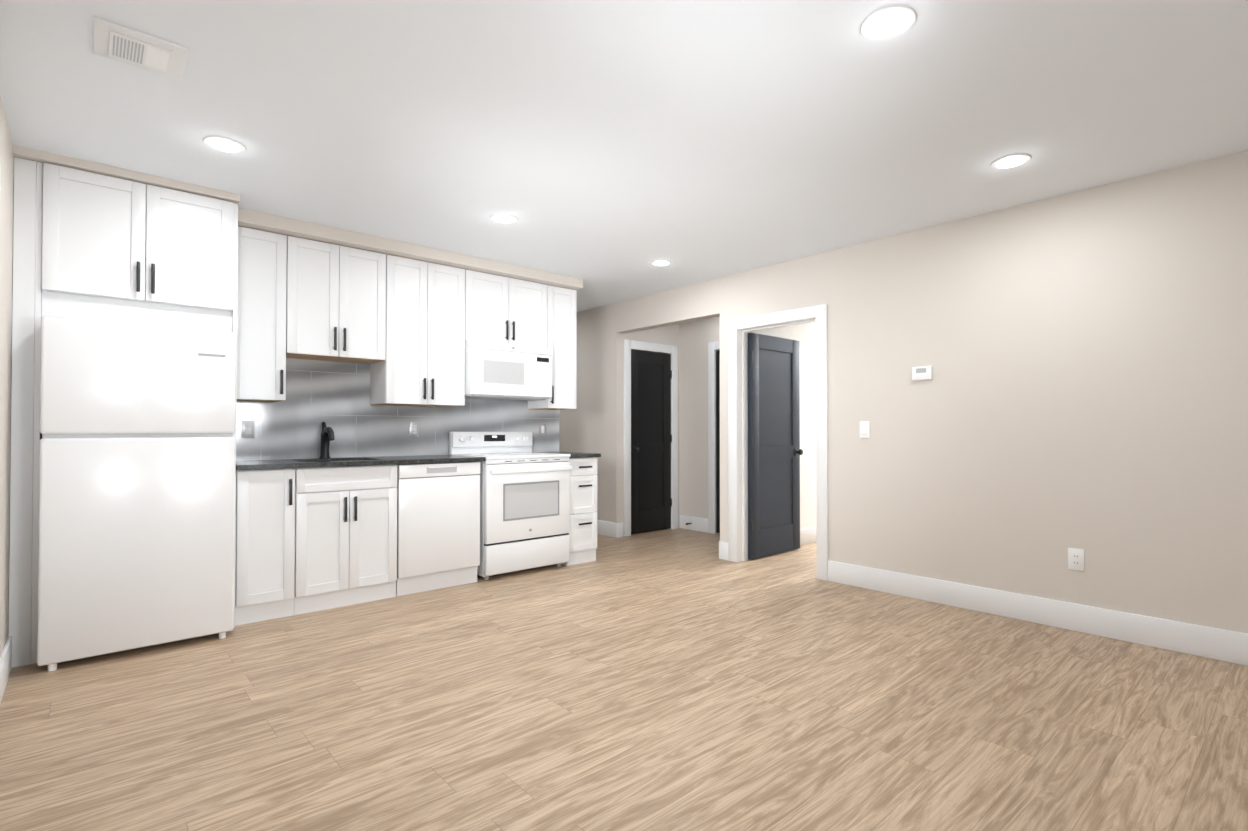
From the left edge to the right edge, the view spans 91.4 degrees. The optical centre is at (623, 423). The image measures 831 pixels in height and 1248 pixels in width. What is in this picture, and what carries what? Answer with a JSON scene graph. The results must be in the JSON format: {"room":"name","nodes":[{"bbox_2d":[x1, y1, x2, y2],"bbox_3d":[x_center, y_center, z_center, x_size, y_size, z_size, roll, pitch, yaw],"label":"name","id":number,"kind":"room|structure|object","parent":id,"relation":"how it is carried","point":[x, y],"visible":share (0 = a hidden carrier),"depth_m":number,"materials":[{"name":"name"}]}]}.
{"room":"kitchen","nodes":[
{"label":"kitchen","id":0,"kind":"room"},
{"bbox_2d":[0,97,19,655],"bbox_3d":[-2.092,-0.088,1.875,0.120,2.440,7.680,1,-1,-41],"label":"wall","id":1,"kind":"structure","parent":0,"point":[8,151],"depth_m":2.67,"materials":[{"name":"beige paint"}]},
{"bbox_2d":[0,635,11,703],"bbox_3d":[-2.813,1.068,2.781,0.015,0.150,1.408,1,-1,-41],"label":"baseboard","id":2,"kind":"structure","parent":1,"relation":"attached to","point":[6,656],"depth_m":2.64,"materials":[{"name":"white wood"}]},
{"bbox_2d":[20,146,607,609],"bbox_3d":[-1.759,-0.059,4.309,3.540,2.440,0.810,1,-1,-41],"label":"wall","id":3,"kind":"structure","parent":0,"point":[582,429],"depth_m":4.93,"materials":[{"name":"beige paint"}]},
{"bbox_2d":[237,226,286,401],"bbox_3d":[-2.363,-0.673,3.886,0.311,1.058,0.352,1,-1,-41],"label":"upper cabinet","id":4,"kind":"object","parent":3,"relation":"attached to","point":[261,325],"visible":0.88,"depth_m":3.80,"materials":[{"name":"white paint"}]},
{"bbox_2d":[286,236,385,363],"bbox_3d":[-2.010,-0.822,4.200,0.627,0.753,0.352,1,-1,-41],"label":"upper cabinet","id":5,"kind":"object","parent":3,"relation":"attached to","point":[336,303],"visible":1,"depth_m":4.08,"materials":[{"name":"white paint"}]},
{"bbox_2d":[236,358,558,459],"bbox_3d":[-1.603,-0.201,4.795,2.662,0.905,0.009,1,-1,-41],"label":"backsplash","id":6,"kind":"structure","parent":3,"relation":"attached to","point":[334,396],"depth_m":4.46,"materials":[{"name":"tile"}]},
{"bbox_2d":[242,420,253,437],"bbox_3d":[-2.476,0.039,4.010,0.072,0.116,0.008,1,-1,-41],"label":"outlet","id":7,"kind":"object","parent":6,"relation":"attached to","point":[247,428],"visible":1,"depth_m":4.01,"materials":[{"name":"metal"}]},
{"bbox_2d":[410,422,418,436],"bbox_3d":[-1.636,0.048,4.751,0.072,0.116,0.008,1,-1,-41],"label":"outlet","id":8,"kind":"object","parent":6,"relation":"attached to","point":[414,429],"visible":1,"depth_m":4.75,"materials":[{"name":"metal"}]},
{"bbox_2d":[539,423,545,435],"bbox_3d":[-0.739,0.057,5.541,0.072,0.116,0.008,1,-1,-41],"label":"light switch","id":9,"kind":"object","parent":6,"relation":"attached to","point":[542,429],"visible":1,"depth_m":5.54,"materials":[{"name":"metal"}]},
{"bbox_2d":[370,255,464,406],"bbox_3d":[-1.546,-0.665,4.607,0.605,1.058,0.352,1,-1,-41],"label":"upper cabinet","id":10,"kind":"object","parent":3,"relation":"attached to","point":[423,364],"visible":0.96,"depth_m":4.48,"materials":[{"name":"white paint"}]},
{"bbox_2d":[465,270,547,347],"bbox_3d":[-1.032,-0.912,5.063,0.763,0.553,0.352,1,-1,-41],"label":"upper cabinet","id":11,"kind":"object","parent":3,"relation":"attached to","point":[502,309],"visible":0.67,"depth_m":4.93,"materials":[{"name":"white paint"}]},
{"bbox_2d":[465,340,551,400],"bbox_3d":[-1.015,-0.419,5.039,0.757,0.427,0.401,1,-1,-41],"label":"over-the-range microwave","id":12,"kind":"object","parent":11,"relation":"attached to","point":[499,371],"visible":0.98,"depth_m":4.86,"materials":[{"name":"white metal"}]},
{"bbox_2d":[528,285,576,409],"bbox_3d":[-0.629,-0.655,5.415,0.307,1.058,0.352,1,-1,-41],"label":"upper cabinet","id":13,"kind":"object","parent":3,"relation":"attached to","point":[562,323],"visible":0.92,"depth_m":5.32,"materials":[{"name":"white paint"}]},
{"bbox_2d":[0,528,1247,830],"bbox_3d":[0.943,1.214,4.550,8.230,0.100,7.960,1,-1,-41],"label":"floor","id":14,"kind":"structure","parent":0,"point":[674,680],"depth_m":2.35,"materials":[{"name":"brown wood"}]},
{"bbox_2d":[9,157,237,667],"bbox_3d":[-2.717,-0.050,3.360,0.902,2.398,0.662,1,-1,-41],"label":"tall cabinet","id":15,"kind":"object","parent":14,"relation":"on","point":[97,247],"visible":0.96,"depth_m":3.03,"materials":[{"name":"white paint"}]},
{"bbox_2d":[37,316,235,670],"bbox_3d":[-2.633,0.325,3.313,0.763,1.648,0.782,1,-1,-41],"label":"refrigerator","id":16,"kind":"object","parent":14,"relation":"on","point":[136,542],"visible":1,"depth_m":2.99,"materials":[{"name":"white metal"}]},
{"bbox_2d":[235,468,294,625],"bbox_3d":[-2.270,0.713,3.758,0.302,0.882,0.642,1,-1,-41],"label":"base cabinet","id":17,"kind":"object","parent":14,"relation":"on","point":[265,546],"visible":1,"depth_m":3.54,"materials":[{"name":"white paint"}]},
{"bbox_2d":[294,465,396,614],"bbox_3d":[-1.926,0.717,4.062,0.613,0.882,0.642,1,-1,-41],"label":"base cabinet","id":18,"kind":"object","parent":14,"relation":"on","point":[345,535],"visible":0.96,"depth_m":3.83,"materials":[{"name":"white paint"}]},
{"bbox_2d":[236,452,600,470],"bbox_3d":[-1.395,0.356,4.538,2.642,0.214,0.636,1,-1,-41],"label":"countertop","id":19,"kind":"structure","parent":18,"relation":"on","point":[311,463],"depth_m":4.06,"materials":[{"name":"black stone"}]},
{"bbox_2d":[319,422,333,457],"bbox_3d":[-2.053,0.116,4.217,0.072,0.256,0.224,1,-1,-41],"label":"faucet","id":20,"kind":"object","parent":19,"relation":"on","point":[327,435],"visible":1,"depth_m":4.24,"materials":[{"name":"black metal"}]},
{"bbox_2d":[396,462,479,595],"bbox_3d":[-1.466,0.724,4.464,0.596,0.878,0.610,1,-1,-41],"label":"dishwasher","id":21,"kind":"object","parent":14,"relation":"on","point":[438,525],"visible":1,"depth_m":4.23,"materials":[{"name":"white metal"}]},
{"bbox_2d":[449,432,571,579],"bbox_3d":[-0.908,0.618,4.915,0.760,1.100,0.680,1,-1,-41],"label":"range","id":22,"kind":"object","parent":14,"relation":"on","point":[524,507],"visible":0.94,"depth_m":4.71,"materials":[{"name":"white metal"}]},
{"bbox_2d":[561,457,596,565],"bbox_3d":[-0.527,0.731,5.295,0.304,0.882,0.642,1,-1,-41],"label":"base cabinet","id":23,"kind":"object","parent":14,"relation":"on","point":[582,534],"visible":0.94,"depth_m":5.08,"materials":[{"name":"white paint"}]},
{"bbox_2d":[0,0,1247,311],"bbox_3d":[0.943,-1.326,4.580,8.230,0.100,7.960,1,-1,-41],"label":"ceiling","id":24,"kind":"structure","parent":0,"point":[608,150],"depth_m":2.55,"materials":[{"name":"white paint"}]},
{"bbox_2d":[93,16,188,80],"bbox_3d":[-1.688,-1.296,2.127,0.250,0.016,0.250,1,-1,-41],"label":"ceiling vent","id":25,"kind":"object","parent":24,"relation":"in","point":[130,46],"visible":1,"depth_m":2.10,"materials":[{"name":"white plastic"}]},
{"bbox_2d":[203,136,245,153],"bbox_3d":[-1.856,-1.293,2.831,0.170,0.006,0.170,1,-1,-41],"label":"recessed light","id":26,"kind":"object","parent":24,"relation":"in","point":[223,144],"visible":1,"depth_m":2.82,"materials":[{"name":"white plastic"}]},
{"bbox_2d":[490,214,517,223],"bbox_3d":[-0.753,-1.281,3.818,0.170,0.006,0.170,1,-1,-41],"label":"recessed light","id":27,"kind":"object","parent":24,"relation":"in","point":[504,218],"visible":1,"depth_m":3.80,"materials":[{"name":"white plastic"}]},
{"bbox_2d":[651,260,671,265],"bbox_3d":[0.295,-1.269,4.822,0.170,0.006,0.170,1,-1,-41],"label":"recessed light","id":28,"kind":"object","parent":24,"relation":"in","point":[661,262],"visible":0.92,"depth_m":4.80,"materials":[{"name":"white plastic"}]},
{"bbox_2d":[860,5,916,40],"bbox_3d":[0.861,-1.303,1.988,0.170,0.006,0.170,1,-1,-41],"label":"recessed light","id":29,"kind":"object","parent":24,"relation":"in","point":[889,22],"visible":1,"depth_m":1.98,"materials":[{"name":"white plastic"}]},
{"bbox_2d":[991,153,1030,168],"bbox_3d":[1.910,-1.291,3.006,0.170,0.006,0.170,1,-1,-41],"label":"recessed light","id":30,"kind":"object","parent":24,"relation":"in","point":[1011,161],"visible":1,"depth_m":3.00,"materials":[{"name":"white plastic"}]},
{"bbox_2d":[608,150,1247,633],"bbox_3d":[1.298,-0.053,4.865,0.140,2.440,7.680,1,-1,-41],"label":"wall","id":31,"kind":"structure","parent":0,"point":[1082,355],"depth_m":3.55,"materials":[{"name":"beige paint"}]},
{"bbox_2d":[597,520,619,537],"bbox_3d":[-0.681,1.117,6.992,0.035,0.150,1.853,1,-1,-41],"label":"baseboard","id":32,"kind":"structure","parent":31,"relation":"attached to","point":[611,529],"depth_m":6.38,"materials":[{"name":"white wood"}]},
{"bbox_2d":[624,339,677,536],"bbox_3d":[0.265,0.157,6.690,0.807,2.065,0.138,1,-1,-41],"label":"door frame","id":33,"kind":"structure","parent":31,"relation":"attached to","point":[629,345],"depth_m":6.58,"materials":[{"name":"white wood"}]},
{"bbox_2d":[631,350,671,533],"bbox_3d":[0.288,0.199,6.670,0.632,1.955,0.167,1,-1,-41],"label":"closet door","id":34,"kind":"structure","parent":31,"relation":"in","point":[651,441],"depth_m":6.66,"materials":[{"name":"black paint"}]},
{"bbox_2d":[680,515,707,532],"bbox_3d":[0.778,1.115,6.758,0.015,0.150,0.427,1,-1,-41],"label":"baseboard","id":35,"kind":"structure","parent":31,"relation":"attached to","point":[698,524],"depth_m":6.74,"materials":[{"name":"white wood"}]},
{"bbox_2d":[708,341,719,533],"bbox_3d":[1.269,0.152,6.303,0.138,2.065,0.920,1,-1,-41],"label":"door frame","id":36,"kind":"structure","parent":31,"relation":"attached to","point":[713,347],"depth_m":6.56,"materials":[{"name":"white wood"}]},
{"bbox_2d":[716,350,719,532],"bbox_3d":[1.246,0.195,6.283,0.167,1.955,0.734,1,-1,-41],"label":"door","id":37,"kind":"structure","parent":31,"relation":"in","point":[717,441],"depth_m":6.53,"materials":[{"name":"black paint"}]},
{"bbox_2d":[719,541,727,559],"bbox_3d":[1.186,1.101,5.579,0.965,0.150,0.041,1,-1,-41],"label":"baseboard","id":38,"kind":"structure","parent":31,"relation":"attached to","point":[723,546],"depth_m":5.23,"materials":[{"name":"white wood"}]},
{"bbox_2d":[748,333,802,558],"bbox_3d":[1.347,0.195,5.446,0.753,1.935,0.167,1,-1,-41],"label":"bedroom door","id":39,"kind":"structure","parent":31,"relation":"in","point":[775,451],"depth_m":5.42,"materials":[{"name":"grey paint"}]},
{"bbox_2d":[728,304,827,580],"bbox_3d":[1.252,0.143,4.899,0.156,2.050,0.925,1,-1,-41],"label":"door frame","id":40,"kind":"structure","parent":31,"relation":"attached to","point":[739,329],"depth_m":5.13,"materials":[{"name":"white wood"}]},
{"bbox_2d":[800,527,815,545],"bbox_3d":[2.607,1.114,6.670,2.610,0.150,0.015,1,-1,-41],"label":"baseboard","id":41,"kind":"structure","parent":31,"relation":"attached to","point":[807,536],"depth_m":5.95,"materials":[{"name":"white wood"}]},
{"bbox_2d":[860,421,869,437],"bbox_3d":[1.698,0.045,4.296,0.008,0.120,0.074,1,-1,-41],"label":"light switch","id":42,"kind":"object","parent":31,"relation":"attached to","point":[864,429],"visible":1,"depth_m":4.29,"materials":[{"name":"white plastic"}]},
{"bbox_2d":[912,366,931,380],"bbox_3d":[1.957,-0.328,3.996,0.024,0.090,0.124,1,-1,-41],"label":"thermostat","id":43,"kind":"object","parent":31,"relation":"attached to","point":[922,373],"visible":0.98,"depth_m":3.98,"materials":[{"name":"white plastic"}]},
{"bbox_2d":[828,560,1247,665],"bbox_3d":[2.634,1.073,3.219,0.015,0.150,3.403,1,-1,-41],"label":"baseboard","id":44,"kind":"structure","parent":31,"relation":"attached to","point":[1209,642],"depth_m":3.42,"materials":[{"name":"white wood"}]},
{"bbox_2d":[1068,548,1083,570],"bbox_3d":[2.505,0.754,3.373,0.008,0.120,0.074,1,-1,-41],"label":"outlet","id":45,"kind":"object","parent":31,"relation":"attached to","point":[1075,559],"visible":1,"depth_m":3.37,"materials":[{"name":"white plastic"}]}
]}

